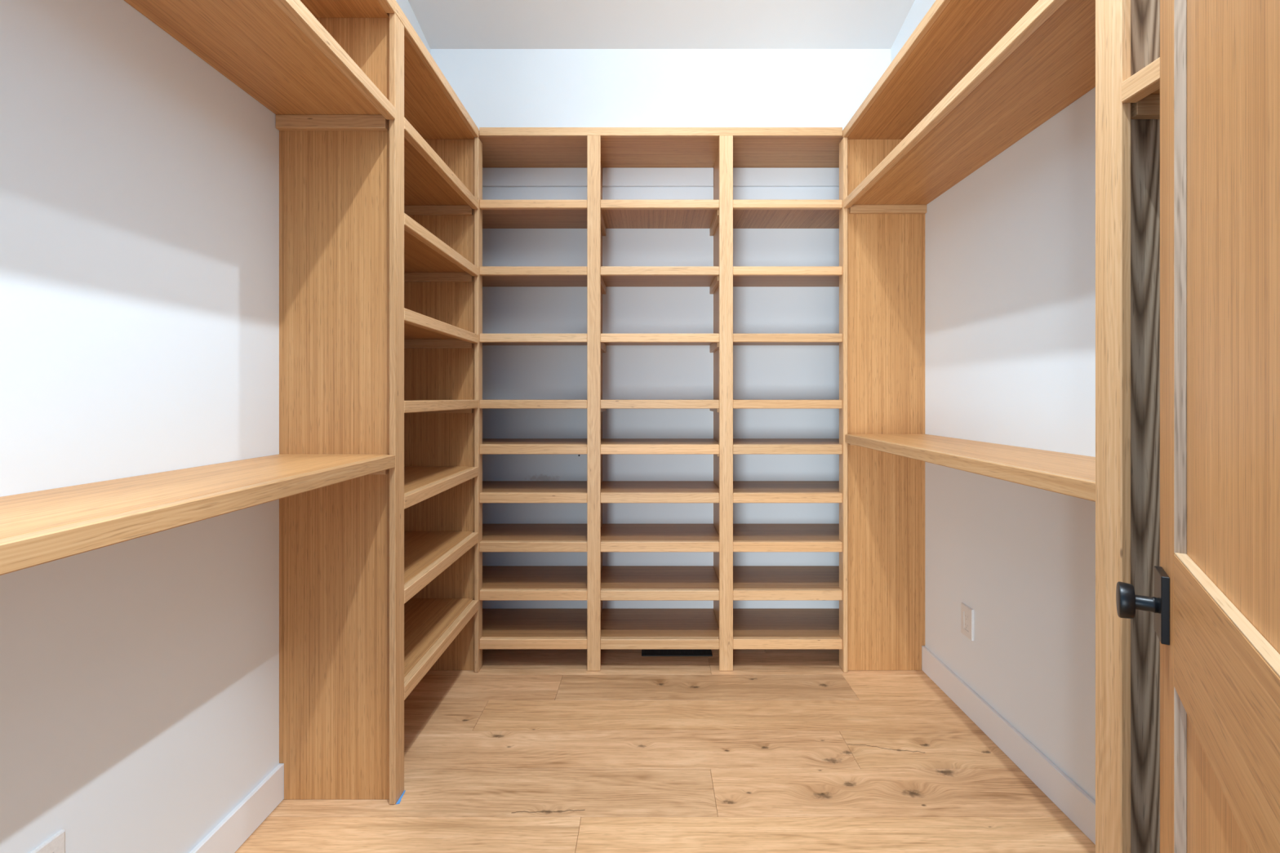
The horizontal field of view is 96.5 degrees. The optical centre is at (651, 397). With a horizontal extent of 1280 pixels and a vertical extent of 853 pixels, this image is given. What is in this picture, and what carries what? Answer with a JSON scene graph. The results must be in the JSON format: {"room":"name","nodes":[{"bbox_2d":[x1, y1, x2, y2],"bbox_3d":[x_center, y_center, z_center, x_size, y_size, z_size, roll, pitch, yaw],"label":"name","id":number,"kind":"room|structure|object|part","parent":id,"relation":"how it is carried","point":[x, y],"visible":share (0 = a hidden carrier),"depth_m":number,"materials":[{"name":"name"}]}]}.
{"room":"walk-in closet","nodes":[
{"label":"walk-in closet","id":0,"kind":"room"},
{"bbox_2d":[0,0,430,852],"bbox_3d":[-1.197,-0.609,1.560,0.120,3.719,3.000,0,0,0],"label":"wall","id":1,"kind":"structure","parent":0,"point":[140,182],"depth_m":1.25,"materials":[{"name":"paint"}]},
{"bbox_2d":[30,829,64,852],"bbox_3d":[-1.133,0.893,1.063,0.008,0.119,0.077,0,0,0],"label":"wall outlet","id":2,"kind":"object","parent":1,"relation":"attached to","point":[55,844],"visible":1,"depth_m":1.08,"materials":[{"name":"white plastic"}]},
{"bbox_2d":[0,453,395,575],"bbox_3d":[-0.954,0.204,0.962,0.365,0.060,1.565,0,0,0],"label":"shelf","id":3,"kind":"object","parent":1,"relation":"attached to","point":[39,527],"visible":0.99,"depth_m":0.99,"materials":[{"name":"brown wood"}]},
{"bbox_2d":[190,763,284,852],"bbox_3d":[-1.130,1.175,1.560,0.014,0.110,2.760,0,0,0],"label":"baseboard","id":4,"kind":"structure","parent":1,"relation":"attached to","point":[242,822],"depth_m":1.59,"materials":[{"name":"paint"}]},
{"bbox_2d":[124,0,395,130],"bbox_3d":[-0.954,-0.843,0.962,0.365,0.060,1.565,0,0,0],"label":"shelf","id":5,"kind":"object","parent":1,"relation":"attached to","point":[277,52],"visible":1,"depth_m":1.43,"materials":[{"name":"brown wood"}]},
{"bbox_2d":[300,0,395,17],"bbox_3d":[-0.954,-1.177,0.962,0.365,0.042,1.565,0,0,0],"label":"shelf","id":6,"kind":"object","parent":1,"relation":"attached to","point":[318,8],"visible":0.71,"depth_m":1.70,"materials":[{"name":"brown wood"}]},
{"bbox_2d":[430,48,890,608],"bbox_3d":[0.047,-0.271,3.000,2.368,3.042,0.120,0,0,0],"label":"wall","id":7,"kind":"structure","parent":0,"point":[496,87],"depth_m":2.94,"materials":[{"name":"paint"}]},
{"bbox_2d":[408,0,915,48],"bbox_3d":[0.047,-2.166,1.560,2.608,0.805,3.000,0,0,0],"label":"ceiling","id":8,"kind":"structure","parent":0,"point":[444,24],"depth_m":2.79,"materials":[{"name":"paint"}]},
{"bbox_2d":[235,648,1095,852],"bbox_3d":[0.047,1.248,0.960,2.368,0.036,3.960,0,0,0],"label":"floor","id":9,"kind":"structure","parent":0,"point":[532,750],"depth_m":1.89,"materials":[{"name":"brown wood"}]},
{"bbox_2d":[279,0,482,804],"bbox_3d":[-0.954,0.015,2.167,0.366,2.429,0.890,0,0,0],"label":"shelving tower","id":10,"kind":"object","parent":9,"relation":"on","point":[380,232],"visible":0.94,"depth_m":1.75,"materials":[{"name":"brown wood"}]},
{"bbox_3d":[-0.964,0.035,1.755,0.345,2.389,0.019,0,0,0],"label":"panel","id":11,"kind":"part","parent":10,"relation":"part of","materials":[{"name":"brown wood"}]},
{"bbox_3d":[-0.968,0.022,2.167,0.337,0.019,0.805,0,0,0],"label":"shelf","id":12,"kind":"part","parent":10,"relation":"part of","materials":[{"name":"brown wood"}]},
{"bbox_3d":[-0.968,-0.269,2.167,0.337,0.019,0.805,0,0,0],"label":"shelf","id":13,"kind":"part","parent":10,"relation":"part of","materials":[{"name":"brown wood"}]},
{"bbox_3d":[-0.968,-0.567,2.167,0.337,0.019,0.805,0,0,0],"label":"shelf","id":14,"kind":"part","parent":10,"relation":"part of","materials":[{"name":"brown wood"}]},
{"bbox_3d":[-0.968,-0.867,2.167,0.337,0.019,0.805,0,0,0],"label":"shelf","id":15,"kind":"part","parent":10,"relation":"part of","materials":[{"name":"brown wood"}]},
{"bbox_3d":[-0.782,-1.180,2.139,0.019,0.040,0.835,0,0,0],"label":"rail","id":16,"kind":"part","parent":10,"relation":"part of","materials":[{"name":"brown wood"}]},
{"bbox_3d":[-0.968,0.915,2.167,0.337,0.019,0.805,0,0,0],"label":"shelf","id":17,"kind":"part","parent":10,"relation":"part of","materials":[{"name":"brown wood"}]},
{"bbox_3d":[-0.968,0.613,2.167,0.337,0.019,0.805,0,0,0],"label":"shelf","id":18,"kind":"part","parent":10,"relation":"part of","materials":[{"name":"brown wood"}]},
{"bbox_3d":[-0.968,0.321,2.167,0.337,0.019,0.805,0,0,0],"label":"shelf","id":19,"kind":"part","parent":10,"relation":"part of","materials":[{"name":"brown wood"}]},
{"bbox_3d":[-0.964,-1.179,2.163,0.346,0.037,0.837,0,0,0],"label":"panel","id":20,"kind":"part","parent":10,"relation":"part of","materials":[{"name":"brown wood"}]},
{"bbox_3d":[-0.964,0.035,2.580,0.345,2.389,0.019,0,0,0],"label":"panel","id":21,"kind":"part","parent":10,"relation":"part of","materials":[{"name":"brown wood"}]},
{"bbox_2d":[395,790,405,804],"bbox_3d":[-0.766,1.229,1.755,0.010,0.002,0.062,0,0,0],"label":"tape","id":22,"kind":"object","parent":9,"relation":"on","point":[401,797],"visible":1,"depth_m":1.75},
{"bbox_2d":[478,127,843,671],"bbox_3d":[0.047,0.009,2.751,2.367,2.440,0.378,0,0,0],"label":"shelving unit","id":23,"kind":"object","parent":9,"relation":"on","point":[722,159],"visible":0.86,"depth_m":2.62,"materials":[{"name":"brown wood"}]},
{"bbox_3d":[-0.699,-1.192,2.761,0.874,0.031,0.358,0,0,0],"label":"panel","id":24,"kind":"part","parent":23,"relation":"part of","materials":[{"name":"brown wood"}]},
{"bbox_3d":[-0.704,1.097,2.764,0.865,0.019,0.349,0,0,0],"label":"shelf","id":25,"kind":"part","parent":23,"relation":"part of","materials":[{"name":"brown wood"}]},
{"bbox_3d":[-0.704,0.878,2.764,0.865,0.019,0.349,0,0,0],"label":"shelf","id":26,"kind":"part","parent":23,"relation":"part of","materials":[{"name":"brown wood"}]},
{"bbox_3d":[-0.704,0.661,2.764,0.865,0.019,0.349,0,0,0],"label":"shelf","id":27,"kind":"part","parent":23,"relation":"part of","materials":[{"name":"brown wood"}]},
{"bbox_3d":[-0.704,0.441,2.764,0.865,0.019,0.349,0,0,0],"label":"shelf","id":28,"kind":"part","parent":23,"relation":"part of","materials":[{"name":"brown wood"}]},
{"bbox_3d":[-0.704,0.223,2.764,0.865,0.019,0.349,0,0,0],"label":"shelf","id":29,"kind":"part","parent":23,"relation":"part of","materials":[{"name":"brown wood"}]},
{"bbox_3d":[-0.704,0.022,2.764,0.865,0.019,0.349,0,0,0],"label":"shelf","id":30,"kind":"part","parent":23,"relation":"part of","materials":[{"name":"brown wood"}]},
{"bbox_3d":[-0.704,-0.276,2.764,0.865,0.019,0.349,0,0,0],"label":"shelf","id":31,"kind":"part","parent":23,"relation":"part of","materials":[{"name":"brown wood"}]},
{"bbox_3d":[-0.704,-0.577,2.764,0.865,0.019,0.349,0,0,0],"label":"shelf","id":32,"kind":"part","parent":23,"relation":"part of","materials":[{"name":"brown wood"}]},
{"bbox_3d":[-0.704,-0.877,2.764,0.865,0.019,0.349,0,0,0],"label":"shelf","id":33,"kind":"part","parent":23,"relation":"part of","materials":[{"name":"brown wood"}]},
{"bbox_3d":[-0.262,0.027,2.761,0.019,2.404,0.358,0,0,0],"label":"divider panel","id":34,"kind":"part","parent":23,"relation":"part of","materials":[{"name":"brown wood"}]},
{"bbox_3d":[0.033,0.022,2.764,0.569,0.019,0.349,0,0,0],"label":"shelf","id":35,"kind":"part","parent":23,"relation":"part of","materials":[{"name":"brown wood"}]},
{"bbox_3d":[0.033,-0.276,2.764,0.569,0.019,0.349,0,0,0],"label":"shelf","id":36,"kind":"part","parent":23,"relation":"part of","materials":[{"name":"brown wood"}]},
{"bbox_3d":[0.033,-0.577,2.764,0.569,0.019,0.349,0,0,0],"label":"shelf","id":37,"kind":"part","parent":23,"relation":"part of","materials":[{"name":"brown wood"}]},
{"bbox_3d":[0.033,-0.877,2.764,0.569,0.019,0.349,0,0,0],"label":"shelf","id":38,"kind":"part","parent":23,"relation":"part of","materials":[{"name":"brown wood"}]},
{"bbox_3d":[0.033,-1.192,2.761,0.588,0.031,0.358,0,0,0],"label":"panel","id":39,"kind":"part","parent":23,"relation":"part of","materials":[{"name":"brown wood"}]},
{"bbox_3d":[0.033,1.097,2.764,0.569,0.019,0.349,0,0,0],"label":"shelf","id":40,"kind":"part","parent":23,"relation":"part of","materials":[{"name":"brown wood"}]},
{"bbox_3d":[0.033,0.878,2.764,0.569,0.019,0.349,0,0,0],"label":"shelf","id":41,"kind":"part","parent":23,"relation":"part of","materials":[{"name":"brown wood"}]},
{"bbox_3d":[0.033,0.661,2.764,0.569,0.019,0.349,0,0,0],"label":"shelf","id":42,"kind":"part","parent":23,"relation":"part of","materials":[{"name":"brown wood"}]},
{"bbox_3d":[0.033,0.441,2.764,0.569,0.019,0.349,0,0,0],"label":"shelf","id":43,"kind":"part","parent":23,"relation":"part of","materials":[{"name":"brown wood"}]},
{"bbox_3d":[0.033,0.223,2.764,0.569,0.019,0.349,0,0,0],"label":"shelf","id":44,"kind":"part","parent":23,"relation":"part of","materials":[{"name":"brown wood"}]},
{"bbox_3d":[0.043,-1.192,2.572,1.629,0.037,0.019,0,0,0],"label":"rail","id":45,"kind":"part","parent":23,"relation":"part of","materials":[{"name":"brown wood"}]},
{"bbox_3d":[0.328,0.027,2.761,0.019,2.404,0.358,0,0,0],"label":"divider panel","id":46,"kind":"part","parent":23,"relation":"part of","materials":[{"name":"brown wood"}]},
{"bbox_3d":[0.784,0.441,2.764,0.892,0.019,0.349,0,0,0],"label":"shelf","id":47,"kind":"part","parent":23,"relation":"part of","materials":[{"name":"brown wood"}]},
{"bbox_3d":[0.784,0.223,2.764,0.892,0.019,0.349,0,0,0],"label":"shelf","id":48,"kind":"part","parent":23,"relation":"part of","materials":[{"name":"brown wood"}]},
{"bbox_3d":[0.784,0.022,2.764,0.892,0.019,0.349,0,0,0],"label":"shelf","id":49,"kind":"part","parent":23,"relation":"part of","materials":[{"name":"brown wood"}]},
{"bbox_3d":[0.784,-0.276,2.764,0.892,0.019,0.349,0,0,0],"label":"shelf","id":50,"kind":"part","parent":23,"relation":"part of","materials":[{"name":"brown wood"}]},
{"bbox_3d":[0.784,-0.577,2.764,0.892,0.019,0.349,0,0,0],"label":"shelf","id":51,"kind":"part","parent":23,"relation":"part of","materials":[{"name":"brown wood"}]},
{"bbox_3d":[0.784,-0.877,2.764,0.892,0.019,0.349,0,0,0],"label":"shelf","id":52,"kind":"part","parent":23,"relation":"part of","materials":[{"name":"brown wood"}]},
{"bbox_3d":[0.784,1.097,2.764,0.892,0.019,0.349,0,0,0],"label":"shelf","id":53,"kind":"part","parent":23,"relation":"part of","materials":[{"name":"brown wood"}]},
{"bbox_3d":[0.784,0.878,2.764,0.892,0.019,0.349,0,0,0],"label":"shelf","id":54,"kind":"part","parent":23,"relation":"part of","materials":[{"name":"brown wood"}]},
{"bbox_3d":[0.784,0.661,2.764,0.892,0.019,0.349,0,0,0],"label":"shelf","id":55,"kind":"part","parent":23,"relation":"part of","materials":[{"name":"brown wood"}]},
{"bbox_3d":[0.779,-1.192,2.761,0.902,0.031,0.358,0,0,0],"label":"panel","id":56,"kind":"part","parent":23,"relation":"part of","materials":[{"name":"brown wood"}]},
{"bbox_2d":[641,649,712,656],"bbox_3d":[0.121,1.227,2.771,0.337,0.005,0.123,0,0,0],"label":"floor vent","id":57,"kind":"object","parent":9,"relation":"in","point":[644,652],"visible":0.63,"depth_m":2.74,"materials":[{"name":"black metal"}]},
{"bbox_2d":[839,0,1159,852],"bbox_3d":[1.044,0.015,1.396,0.375,2.427,2.432,0,0,0],"label":"shelving unit","id":58,"kind":"object","parent":9,"relation":"on","point":[973,78],"visible":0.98,"depth_m":1.58,"materials":[{"name":"brown wood"}]},
{"bbox_3d":[1.054,0.035,2.580,0.354,2.389,0.019,0,0,0],"label":"panel","id":59,"kind":"part","parent":58,"relation":"part of","materials":[{"name":"brown wood"}]},
{"bbox_3d":[0.867,-1.179,1.369,0.019,0.038,2.377,0,0,0],"label":"rail","id":60,"kind":"part","parent":58,"relation":"part of","materials":[{"name":"brown wood"}]},
{"bbox_3d":[1.054,-1.177,1.381,0.355,0.033,2.402,0,0,0],"label":"panel","id":61,"kind":"part","parent":58,"relation":"part of","materials":[{"name":"brown wood"}]},
{"bbox_2d":[853,0,1095,204],"bbox_3d":[1.057,-0.869,1.827,0.346,0.019,1.486,0,0,0],"label":"shelf","id":62,"kind":"object","parent":58,"relation":"attached to","point":[1055,66],"depth_m":1.70,"materials":[{"name":"brown wood"}]},
{"bbox_3d":[1.055,0.035,1.073,0.352,2.389,0.019,0,0,0],"label":"panel","id":63,"kind":"part","parent":58,"relation":"part of","materials":[{"name":"brown wood"}]},
{"bbox_2d":[1151,88,1159,93],"bbox_3d":[1.057,-0.564,0.622,0.346,0.019,0.883,0,0,0],"label":"shelf","id":64,"kind":"object","parent":58,"relation":"attached to","point":[1157,91],"depth_m":1.04,"materials":[{"name":"brown wood"}]},
{"bbox_2d":[890,0,1095,801],"bbox_3d":[1.291,-0.609,1.560,0.120,3.719,3.000,0,0,0],"label":"wall","id":65,"kind":"structure","parent":0,"point":[1010,247],"depth_m":1.92,"materials":[{"name":"paint"}]},
{"bbox_2d":[960,602,973,640],"bbox_3d":[1.227,0.873,2.221,0.008,0.119,0.077,0,0,0],"label":"wall outlet","id":66,"kind":"object","parent":65,"relation":"attached to","point":[966,612],"visible":1,"depth_m":2.21,"materials":[{"name":"white plastic"}]},
{"bbox_2d":[964,611,968,631],"bbox_3d":[1.228,0.873,2.221,0.006,0.067,0.033,0,0,0],"label":"receptacle","id":67,"kind":"object","parent":66,"relation":"attached to","point":[966,613],"depth_m":2.22,"materials":[{"name":"white plastic"}]},
{"bbox_2d":[844,434,1095,502],"bbox_3d":[1.047,0.191,1.827,0.368,0.049,1.486,0,0,0],"label":"shelf","id":68,"kind":"object","parent":65,"relation":"attached to","point":[1073,475],"visible":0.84,"depth_m":1.57,"materials":[{"name":"brown wood"}]},
{"bbox_2d":[921,645,1095,844],"bbox_3d":[1.224,1.175,1.560,0.014,0.110,2.760,0,0,0],"label":"baseboard","id":69,"kind":"structure","parent":65,"relation":"attached to","point":[1079,807],"depth_m":1.90,"materials":[{"name":"paint"}]},
{"bbox_3d":[0.047,-0.595,0.120,2.368,3.691,0.120,0,0,0],"label":"wall","id":70,"kind":"structure","parent":0,"visible":0},
{"bbox_2d":[1115,0,1279,852],"bbox_3d":[0.547,0.024,0.545,0.098,2.388,0.790,0,0,34],"label":"door","id":71,"kind":"structure","parent":70,"relation":"in","point":[1215,605],"depth_m":0.63,"materials":[{"name":"brown wood"}]},
{"bbox_3d":[0.707,0.303,0.852,0.018,0.052,0.052,0,0,34],"label":"knob","id":72,"kind":"part","parent":71,"relation":"part of","materials":[{"name":"black metal"}]},
{"bbox_3d":[0.724,0.303,0.840,0.030,0.023,0.023,0,0,34],"label":"stem","id":73,"kind":"part","parent":71,"relation":"part of","materials":[{"name":"black metal"}]},
{"bbox_3d":[0.740,0.300,0.829,0.009,0.095,0.063,0,0,34],"label":"handle","id":74,"kind":"part","parent":71,"relation":"part of","materials":[{"name":"black metal"}]},
{"bbox_3d":[0.565,0.686,0.533,0.009,0.587,0.567,0,0,34],"label":"panel","id":75,"kind":"part","parent":71,"relation":"part of","materials":[{"name":"brown wood"}]},
{"bbox_3d":[0.565,0.303,0.533,0.035,0.180,0.568,0,0,34],"label":"rail","id":76,"kind":"part","parent":71,"relation":"part of","materials":[{"name":"brown wood"}]},
{"bbox_3d":[0.565,-0.423,0.533,0.009,1.273,0.567,0,0,34],"label":"panel","id":77,"kind":"part","parent":71,"relation":"part of","materials":[{"name":"brown wood"}]}
]}

